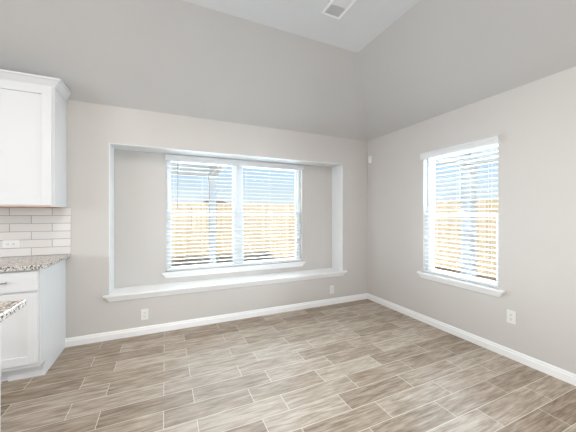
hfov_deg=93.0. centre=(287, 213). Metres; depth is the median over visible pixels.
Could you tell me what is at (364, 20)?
ceiling
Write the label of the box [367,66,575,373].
wall
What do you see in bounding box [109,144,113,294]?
trim
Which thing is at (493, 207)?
wooden fence
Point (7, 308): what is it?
island countertop
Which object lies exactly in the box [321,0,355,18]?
ceiling vent
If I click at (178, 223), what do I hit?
wooden fence
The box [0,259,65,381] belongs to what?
base cabinet
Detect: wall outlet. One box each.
[2,240,18,247]
[141,309,147,319]
[329,285,333,293]
[507,309,515,324]
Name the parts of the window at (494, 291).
frame, sill, sash, sash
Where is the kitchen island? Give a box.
[0,322,0,431]
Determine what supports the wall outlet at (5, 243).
attached to the backsplash
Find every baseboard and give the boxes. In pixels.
[65,293,367,346]
[367,293,575,385]
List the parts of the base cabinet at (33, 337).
drawer, door, panel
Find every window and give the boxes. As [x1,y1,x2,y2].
[162,160,305,277]
[417,144,504,296]
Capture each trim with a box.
[109,143,341,166]
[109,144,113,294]
[332,164,342,270]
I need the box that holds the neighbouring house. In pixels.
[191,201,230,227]
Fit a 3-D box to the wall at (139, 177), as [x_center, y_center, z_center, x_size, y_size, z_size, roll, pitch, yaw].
[-2.257,0.085,2.899,7.745,2.550,0.420,0,0,-24]
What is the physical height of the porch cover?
2.610 m
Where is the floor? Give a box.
[1,299,575,431]
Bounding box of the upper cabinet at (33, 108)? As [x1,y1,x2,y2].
[0,69,70,207]
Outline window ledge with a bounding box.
[103,268,346,301]
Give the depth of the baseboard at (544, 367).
2.64 m
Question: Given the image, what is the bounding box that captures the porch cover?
[435,145,497,276]
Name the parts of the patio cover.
post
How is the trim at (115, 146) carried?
attached to the wall at (139, 177)
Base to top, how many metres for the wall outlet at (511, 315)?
0.117 m
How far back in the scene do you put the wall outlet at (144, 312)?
2.97 m
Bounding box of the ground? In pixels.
[171,232,495,280]
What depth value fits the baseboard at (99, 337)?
3.21 m
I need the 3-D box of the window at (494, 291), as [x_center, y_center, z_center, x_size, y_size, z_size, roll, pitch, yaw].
[1.857,0.022,2.971,0.175,1.515,0.937,0,0,-24]
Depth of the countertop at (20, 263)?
2.28 m
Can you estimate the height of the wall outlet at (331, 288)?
0.117 m
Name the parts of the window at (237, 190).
sash, sash, sill, sash, sash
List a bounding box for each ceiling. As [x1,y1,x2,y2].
[0,0,575,140]
[183,0,419,52]
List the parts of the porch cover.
post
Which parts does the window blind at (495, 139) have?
ladder cord, rail, ladder cord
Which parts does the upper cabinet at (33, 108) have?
door, crown molding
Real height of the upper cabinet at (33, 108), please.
1.124 m
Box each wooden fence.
[171,202,294,264]
[434,200,497,275]
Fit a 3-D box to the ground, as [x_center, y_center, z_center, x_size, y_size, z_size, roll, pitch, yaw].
[-1.050,1.560,7.204,32.000,0.100,38.000,0,0,-24]
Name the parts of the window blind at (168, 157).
rail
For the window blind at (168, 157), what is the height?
1.421 m
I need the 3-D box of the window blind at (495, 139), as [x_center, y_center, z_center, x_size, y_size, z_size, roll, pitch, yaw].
[1.823,-0.018,2.952,0.094,1.431,0.857,0,0,-24]
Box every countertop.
[0,254,69,271]
[0,299,25,321]
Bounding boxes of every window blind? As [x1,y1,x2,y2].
[165,154,303,270]
[420,135,500,287]
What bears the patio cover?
on the patio slab
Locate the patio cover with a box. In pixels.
[171,161,227,263]
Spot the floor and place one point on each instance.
(365, 365)
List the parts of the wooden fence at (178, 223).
post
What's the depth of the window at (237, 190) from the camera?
3.76 m
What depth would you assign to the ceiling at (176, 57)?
2.58 m
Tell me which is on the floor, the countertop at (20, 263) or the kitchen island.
the kitchen island
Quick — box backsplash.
[0,208,70,256]
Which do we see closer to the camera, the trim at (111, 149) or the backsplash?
the backsplash
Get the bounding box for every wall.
[17,100,366,337]
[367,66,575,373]
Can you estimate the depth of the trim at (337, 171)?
4.16 m

